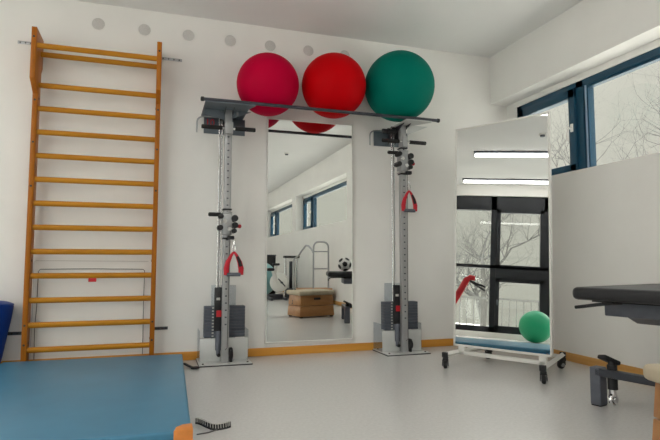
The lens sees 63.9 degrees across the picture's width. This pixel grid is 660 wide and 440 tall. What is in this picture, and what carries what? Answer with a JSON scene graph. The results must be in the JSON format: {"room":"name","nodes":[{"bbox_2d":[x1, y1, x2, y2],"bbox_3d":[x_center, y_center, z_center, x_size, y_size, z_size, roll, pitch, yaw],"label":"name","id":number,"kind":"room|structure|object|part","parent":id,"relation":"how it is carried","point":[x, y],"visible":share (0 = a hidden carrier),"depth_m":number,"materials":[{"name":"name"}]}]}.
{"room":"physiotherapy gym","nodes":[
{"label":"physiotherapy gym","id":0,"kind":"room"},
{"bbox_2d":[0,0,506,360],"bbox_3d":[-1.719,-0.305,4.316,7.570,2.870,0.200,1,-5,-18],"label":"wall","id":1,"kind":"structure","parent":0,"point":[186,261],"depth_m":4.36,"materials":[{"name":"paint"}]},
{"bbox_2d":[8,26,181,361],"bbox_3d":[-1.784,-0.163,4.045,1.218,2.485,0.253,1,-5,-18],"label":"wall bars","id":2,"kind":"object","parent":1,"relation":"attached to","point":[37,44],"visible":0.94,"depth_m":4.03,"materials":[{"name":"brown wood"}]},
{"bbox_2d":[29,260,148,359],"bbox_3d":[-1.825,0.685,4.033,0.817,0.752,0.106,1,-5,-18],"label":"cord","id":3,"kind":"object","parent":2,"relation":"hanging from","point":[89,279],"visible":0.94,"depth_m":4.00,"materials":[{"name":"grey plastic"}]},
{"bbox_2d":[91,18,104,29],"bbox_3d":[-1.864,-1.578,4.261,0.105,0.105,0.005,1,-5,-18],"label":"air vent","id":4,"kind":"object","parent":1,"relation":"in","point":[97,23],"visible":1,"depth_m":4.26,"materials":[{"name":"paint"}]},
{"bbox_2d":[138,24,150,35],"bbox_3d":[-1.530,-1.570,4.369,0.105,0.105,0.005,1,-5,-18],"label":"air vent","id":5,"kind":"object","parent":1,"relation":"in","point":[143,29],"visible":1,"depth_m":4.37,"materials":[{"name":"paint"}]},
{"bbox_2d":[182,29,194,40],"bbox_3d":[-1.197,-1.561,4.476,0.105,0.105,0.005,1,-5,-18],"label":"air vent","id":6,"kind":"object","parent":1,"relation":"in","point":[188,35],"visible":1,"depth_m":4.47,"materials":[{"name":"paint"}]},
{"bbox_2d":[0,338,452,363],"bbox_3d":[-1.687,1.084,4.105,6.970,0.067,0.015,1,-5,-18],"label":"baseboard","id":7,"kind":"structure","parent":1,"relation":"attached to","point":[252,352],"depth_m":4.56,"materials":[{"name":"brown wood"}]},
{"bbox_2d":[224,35,235,46],"bbox_3d":[-0.863,-1.552,4.584,0.105,0.105,0.005,1,-5,-18],"label":"air vent","id":8,"kind":"object","parent":1,"relation":"in","point":[229,40],"visible":1,"depth_m":4.58,"materials":[{"name":"paint"}]},
{"bbox_2d":[264,40,275,51],"bbox_3d":[-0.530,-1.544,4.692,0.105,0.105,0.005,1,-5,-18],"label":"air vent","id":9,"kind":"object","parent":1,"relation":"in","point":[270,45],"visible":1,"depth_m":4.69,"materials":[{"name":"paint"}]},
{"bbox_2d":[264,117,352,343],"bbox_3d":[-0.173,0.087,4.665,0.792,1.946,0.034,1,-5,-18],"label":"wall mirror","id":10,"kind":"object","parent":1,"relation":"attached to","point":[309,234],"visible":1,"depth_m":4.65,"materials":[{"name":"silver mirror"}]},
{"bbox_2d":[303,45,313,55],"bbox_3d":[-0.196,-1.535,4.800,0.105,0.105,0.005,1,-5,-18],"label":"air vent","id":11,"kind":"object","parent":1,"relation":"in","point":[308,50],"visible":1,"depth_m":4.80,"materials":[{"name":"paint"}]},
{"bbox_2d":[340,50,349,56],"bbox_3d":[0.137,-1.526,4.908,0.105,0.105,0.005,1,-5,-18],"label":"air vent","id":12,"kind":"object","parent":1,"relation":"in","point":[345,52],"visible":0.5,"depth_m":4.91,"materials":[{"name":"paint"}]},
{"bbox_2d":[77,0,582,57],"bbox_3d":[0.319,-2.300,-1.824,7.570,0.150,13.400,1,-5,-18],"label":"ceiling","id":13,"kind":"structure","parent":0,"point":[482,28],"depth_m":4.50,"materials":[{"name":"paint"}]},
{"bbox_2d":[183,346,655,439],"bbox_3d":[0.317,0.685,-2.059,7.570,0.100,13.400,1,-5,-18],"label":"floor","id":14,"kind":"structure","parent":0,"point":[367,394],"depth_m":3.04,"materials":[{"name":"grey plastic"}]},
{"bbox_2d":[0,301,13,362],"bbox_3d":[-2.405,0.827,3.746,0.275,0.514,0.273,1,-5,-18],"label":"bolster","id":15,"kind":"object","parent":14,"relation":"on","point":[6,308],"visible":1,"depth_m":3.73,"materials":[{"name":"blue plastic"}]},
{"bbox_2d":[0,354,192,439],"bbox_3d":[-1.460,0.989,3.000,1.284,0.085,1.988,1,-5,-18],"label":"mat","id":16,"kind":"object","parent":14,"relation":"on","point":[129,397],"visible":1,"depth_m":2.77,"materials":[{"name":"blue leather"}]},
{"bbox_2d":[183,363,199,368],"bbox_3d":[-1.046,1.091,3.955,0.171,0.028,0.063,-3,-5,35],"label":"strap","id":17,"kind":"object","parent":14,"relation":"on","point":[185,364],"visible":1,"depth_m":3.94,"materials":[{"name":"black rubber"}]},
{"bbox_2d":[195,417,230,434],"bbox_3d":[-0.556,0.975,2.527,0.165,0.040,0.154,1,-5,-18],"label":"strap","id":18,"kind":"object","parent":14,"relation":"on","point":[212,426],"visible":1,"depth_m":2.52,"materials":[{"name":"black rubber"}]},
{"bbox_2d":[196,100,255,367],"bbox_3d":[-0.842,0.112,4.223,0.456,2.025,0.453,1,-5,-18],"label":"cable machine","id":19,"kind":"object","parent":14,"relation":"on","point":[222,321],"visible":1,"depth_m":4.20,"materials":[{"name":"metal"}]},
{"bbox_3d":[-0.909,-0.089,4.304,0.012,1.578,0.011,1,-5,-18],"label":"guide rod","id":20,"kind":"part","parent":19,"relation":"part of","materials":[{"name":"silver metal"}]},
{"bbox_3d":[-0.888,-0.088,4.311,0.012,1.578,0.011,1,-5,-18],"label":"guide rod","id":21,"kind":"part","parent":19,"relation":"part of","materials":[{"name":"silver metal"}]},
{"bbox_3d":[-0.850,0.775,4.256,0.320,0.024,0.090,1,-5,-18],"label":"weight plate","id":22,"kind":"part","parent":19,"relation":"part of","materials":[{"name":"grey metal"}]},
{"bbox_3d":[-0.850,0.800,4.254,0.320,0.024,0.090,1,-5,-18],"label":"weight plate","id":23,"kind":"part","parent":19,"relation":"part of","materials":[{"name":"grey metal"}]},
{"bbox_3d":[-0.850,0.824,4.252,0.320,0.024,0.090,1,-5,-18],"label":"weight plate","id":24,"kind":"part","parent":19,"relation":"part of","materials":[{"name":"grey metal"}]},
{"bbox_3d":[-0.850,0.849,4.250,0.320,0.024,0.090,1,-5,-18],"label":"weight plate","id":25,"kind":"part","parent":19,"relation":"part of","materials":[{"name":"grey metal"}]},
{"bbox_3d":[-0.850,0.873,4.248,0.320,0.024,0.090,1,-5,-18],"label":"weight plate","id":26,"kind":"part","parent":19,"relation":"part of","materials":[{"name":"grey metal"}]},
{"bbox_3d":[-0.850,0.898,4.247,0.320,0.024,0.090,1,-5,-18],"label":"weight plate","id":27,"kind":"part","parent":19,"relation":"part of","materials":[{"name":"grey metal"}]},
{"bbox_3d":[-0.850,0.922,4.245,0.320,0.024,0.090,1,-5,-18],"label":"weight plate","id":28,"kind":"part","parent":19,"relation":"part of","materials":[{"name":"grey metal"}]},
{"bbox_3d":[-0.844,1.115,4.194,0.400,0.008,0.329,1,-5,-18],"label":"plate","id":29,"kind":"part","parent":19,"relation":"part of","materials":[{"name":"metal"}]},
{"bbox_3d":[-0.850,0.702,4.262,0.320,0.024,0.090,1,-5,-18],"label":"weight plate","id":30,"kind":"part","parent":19,"relation":"part of","materials":[{"name":"grey metal"}]},
{"bbox_3d":[-0.850,0.727,4.260,0.320,0.024,0.090,1,-5,-18],"label":"weight plate","id":31,"kind":"part","parent":19,"relation":"part of","materials":[{"name":"grey metal"}]},
{"bbox_3d":[-0.850,0.751,4.258,0.320,0.024,0.090,1,-5,-18],"label":"weight plate","id":32,"kind":"part","parent":19,"relation":"part of","materials":[{"name":"grey metal"}]},
{"bbox_3d":[-0.898,-0.795,4.508,0.345,0.138,0.012,1,-5,-18],"label":"wall plate","id":33,"kind":"part","parent":19,"relation":"part of","materials":[{"name":"metal"}]},
{"bbox_3d":[-0.834,-0.886,4.302,0.385,0.008,0.450,1,-5,-18],"label":"plate","id":34,"kind":"part","parent":19,"relation":"part of","materials":[{"name":"metal"}]},
{"bbox_2d":[224,241,243,275],"bbox_3d":[-0.748,0.300,4.121,0.156,0.276,0.029,1,-5,-18],"label":"stirrup","id":35,"kind":"object","parent":19,"relation":"hanging from","point":[227,263],"visible":1,"depth_m":4.11,"materials":[{"name":"red plastic"}]},
{"bbox_2d":[201,96,439,122],"bbox_3d":[-0.011,-0.899,4.349,2.050,0.036,0.035,1,-5,-18],"label":"rail","id":36,"kind":"object","parent":19,"relation":"on","point":[203,98],"visible":1,"depth_m":4.31,"materials":[{"name":"grey metal"}]},
{"bbox_2d":[237,52,298,115],"bbox_3d":[-0.512,-1.117,4.377,0.512,0.512,0.512,1,-5,-18],"label":"exercise ball","id":37,"kind":"object","parent":36,"relation":"on","point":[266,77],"visible":0.86,"depth_m":4.19,"materials":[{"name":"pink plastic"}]},
{"bbox_2d":[302,52,365,118],"bbox_3d":[0.033,-1.143,4.521,0.548,0.548,0.548,1,-5,-18],"label":"exercise ball","id":38,"kind":"object","parent":36,"relation":"on","point":[333,80],"visible":0.94,"depth_m":4.32,"materials":[{"name":"red plastic"}]},
{"bbox_2d":[365,50,434,121],"bbox_3d":[0.616,-1.185,4.706,0.618,0.618,0.618,1,-5,-18],"label":"exercise ball","id":39,"kind":"object","parent":36,"relation":"on","point":[399,82],"visible":0.91,"depth_m":4.48,"materials":[{"name":"green plastic"}]},
{"bbox_2d":[369,119,431,355],"bbox_3d":[0.638,0.151,4.701,0.477,2.025,0.453,1,-5,-18],"label":"cable machine","id":40,"kind":"object","parent":14,"relation":"on","point":[399,314],"visible":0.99,"depth_m":4.67,"materials":[{"name":"metal"}]},
{"bbox_3d":[0.572,-0.757,4.983,0.345,0.138,0.012,1,-5,-18],"label":"wall plate","id":41,"kind":"part","parent":40,"relation":"part of","materials":[{"name":"metal"}]},
{"bbox_3d":[0.561,-0.050,4.780,0.012,1.578,0.011,1,-5,-18],"label":"guide rod","id":42,"kind":"part","parent":40,"relation":"part of","materials":[{"name":"silver metal"}]},
{"bbox_3d":[0.582,-0.050,4.786,0.012,1.578,0.011,1,-5,-18],"label":"guide rod","id":43,"kind":"part","parent":40,"relation":"part of","materials":[{"name":"silver metal"}]},
{"bbox_3d":[0.620,0.741,4.737,0.320,0.024,0.090,1,-5,-18],"label":"weight plate","id":44,"kind":"part","parent":40,"relation":"part of","materials":[{"name":"grey metal"}]},
{"bbox_3d":[0.620,0.765,4.735,0.320,0.024,0.090,1,-5,-18],"label":"weight plate","id":45,"kind":"part","parent":40,"relation":"part of","materials":[{"name":"grey metal"}]},
{"bbox_3d":[0.620,0.789,4.733,0.320,0.024,0.090,1,-5,-18],"label":"weight plate","id":46,"kind":"part","parent":40,"relation":"part of","materials":[{"name":"grey metal"}]},
{"bbox_3d":[0.620,0.814,4.731,0.320,0.024,0.090,1,-5,-18],"label":"weight plate","id":47,"kind":"part","parent":40,"relation":"part of","materials":[{"name":"grey metal"}]},
{"bbox_3d":[0.620,0.838,4.729,0.320,0.024,0.090,1,-5,-18],"label":"weight plate","id":48,"kind":"part","parent":40,"relation":"part of","materials":[{"name":"grey metal"}]},
{"bbox_3d":[0.620,0.863,4.728,0.320,0.024,0.090,1,-5,-18],"label":"weight plate","id":49,"kind":"part","parent":40,"relation":"part of","materials":[{"name":"grey metal"}]},
{"bbox_3d":[0.620,0.887,4.726,0.320,0.024,0.090,1,-5,-18],"label":"weight plate","id":50,"kind":"part","parent":40,"relation":"part of","materials":[{"name":"grey metal"}]},
{"bbox_3d":[0.620,0.911,4.724,0.320,0.024,0.090,1,-5,-18],"label":"weight plate","id":51,"kind":"part","parent":40,"relation":"part of","materials":[{"name":"grey metal"}]},
{"bbox_3d":[0.620,0.936,4.722,0.320,0.024,0.090,1,-5,-18],"label":"weight plate","id":52,"kind":"part","parent":40,"relation":"part of","materials":[{"name":"grey metal"}]},
{"bbox_3d":[0.620,0.960,4.720,0.320,0.024,0.090,1,-5,-18],"label":"weight plate","id":53,"kind":"part","parent":40,"relation":"part of","materials":[{"name":"grey metal"}]},
{"bbox_3d":[0.626,1.154,4.669,0.400,0.008,0.329,1,-5,-18],"label":"plate","id":54,"kind":"part","parent":40,"relation":"part of","materials":[{"name":"metal"}]},
{"bbox_2d":[401,181,416,211],"bbox_3d":[0.694,-0.205,4.635,0.156,0.276,0.029,1,-5,-18],"label":"stirrup","id":55,"kind":"object","parent":40,"relation":"hanging from","point":[403,205],"visible":1,"depth_m":4.62,"materials":[{"name":"red plastic"}]},
{"bbox_3d":[0.705,-0.846,4.799,0.250,0.008,0.450,1,-5,-18],"label":"plate","id":56,"kind":"part","parent":40,"relation":"part of","materials":[{"name":"metal"}]},
{"bbox_2d":[442,112,565,383],"bbox_3d":[1.332,0.175,3.994,0.788,1.868,0.656,-4,-6,43],"label":"mirror","id":57,"kind":"object","parent":14,"relation":"on","point":[503,260],"visible":1,"depth_m":3.93,"materials":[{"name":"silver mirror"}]},
{"bbox_3d":[1.016,0.994,4.072,0.050,0.075,0.030,-4,-6,43],"label":"post","id":58,"kind":"part","parent":57,"relation":"part of","materials":[{"name":"white metal"}]},
{"bbox_3d":[1.269,0.099,3.958,0.730,1.699,0.097,-4,-6,43],"label":"glass","id":59,"kind":"part","parent":57,"relation":"part of","materials":[{"name":"white mirror"}]},
{"bbox_3d":[1.469,0.962,3.650,0.050,0.075,0.030,-4,-6,43],"label":"post","id":60,"kind":"part","parent":57,"relation":"part of","materials":[{"name":"white metal"}]},
{"bbox_2d":[573,284,659,406],"bbox_3d":[1.812,0.688,2.810,0.855,0.660,0.670,3,-5,-33],"label":"table","id":61,"kind":"object","parent":14,"relation":"on","point":[640,303],"visible":0.98,"depth_m":2.80,"materials":[{"name":"black fabric"}]},
{"bbox_3d":[1.398,0.446,2.761,0.227,0.048,0.058,-2,-5,28],"label":"lever","id":62,"kind":"part","parent":61,"relation":"part of","materials":[{"name":"black metal"}]},
{"bbox_3d":[1.496,0.921,2.951,0.070,0.204,0.060,3,-5,-33],"label":"leg","id":63,"kind":"part","parent":61,"relation":"part of","materials":[{"name":"grey metal"}]},
{"bbox_3d":[1.624,0.828,2.743,0.050,0.040,0.500,3,-5,-33],"label":"cross rail","id":64,"kind":"part","parent":61,"relation":"part of","materials":[{"name":"grey metal"}]},
{"bbox_3d":[1.882,0.513,2.857,0.580,0.135,0.490,3,-5,-33],"label":"frame","id":65,"kind":"part","parent":61,"relation":"part of","materials":[{"name":"grey metal"}]},
{"bbox_2d":[643,363,659,439],"bbox_3d":[1.586,0.761,1.974,0.601,0.382,0.419,0,-4,-4],"label":"box","id":66,"kind":"object","parent":14,"relation":"on","point":[651,372],"visible":1,"depth_m":2.12,"materials":[{"name":"brown wood"}]},
{"bbox_2d":[489,0,659,368],"bbox_3d":[3.775,-0.705,-0.825,0.300,2.870,13.000,1,-5,-18],"label":"wall","id":67,"kind":"structure","parent":0,"point":[606,217],"depth_m":4.07,"materials":[{"name":"paint"}]},
{"bbox_2d":[517,47,659,174],"bbox_3d":[2.454,-0.865,3.411,0.156,0.800,3.865,1,-5,-18],"label":"window","id":68,"kind":"structure","parent":67,"relation":"in","point":[580,133],"depth_m":4.46,"materials":[{"name":"blue metal"}]},
{"bbox_3d":[2.005,-0.739,4.856,0.075,0.735,0.728,1,-5,-18],"label":"opening sash","id":69,"kind":"part","parent":68,"relation":"part of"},
{"bbox_3d":[2.043,-0.743,4.517,0.061,0.160,0.028,1,-5,-18],"label":"handle","id":70,"kind":"part","parent":68,"relation":"part of","materials":[{"name":"white plastic"}]},
{"bbox_2d":[554,349,642,374],"bbox_3d":[3.627,0.688,-0.990,0.015,0.067,12.985,1,-5,-18],"label":"baseboard","id":71,"kind":"structure","parent":67,"relation":"attached to","point":[585,360],"depth_m":4.01,"materials":[{"name":"brown wood"}]},
{"label":"outside","id":72,"kind":"structure","parent":0,"visible":0},
{"bbox_3d":[0.153,1.179,-0.569,80.000,0.150,70.000,1,-5,-18],"label":"ground","id":73,"kind":"structure","parent":72,"visible":0},
{"bbox_2d":[551,75,658,167],"bbox_3d":[5.815,-0.540,11.825,5.485,5.252,4.380,3,-5,-29],"label":"bare tree","id":74,"kind":"object","parent":73,"relation":"on","point":[564,141],"visible":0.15,"depth_m":10.86,"materials":[{"name":"grey plant"}]},
{"bbox_2d":[604,65,659,147],"bbox_3d":[5.867,-0.798,7.645,3.614,5.104,3.957,2,-5,-21],"label":"bare tree","id":75,"kind":"object","parent":73,"relation":"on","point":[649,65],"visible":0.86,"depth_m":8.28,"materials":[{"name":"plant"}]}
]}

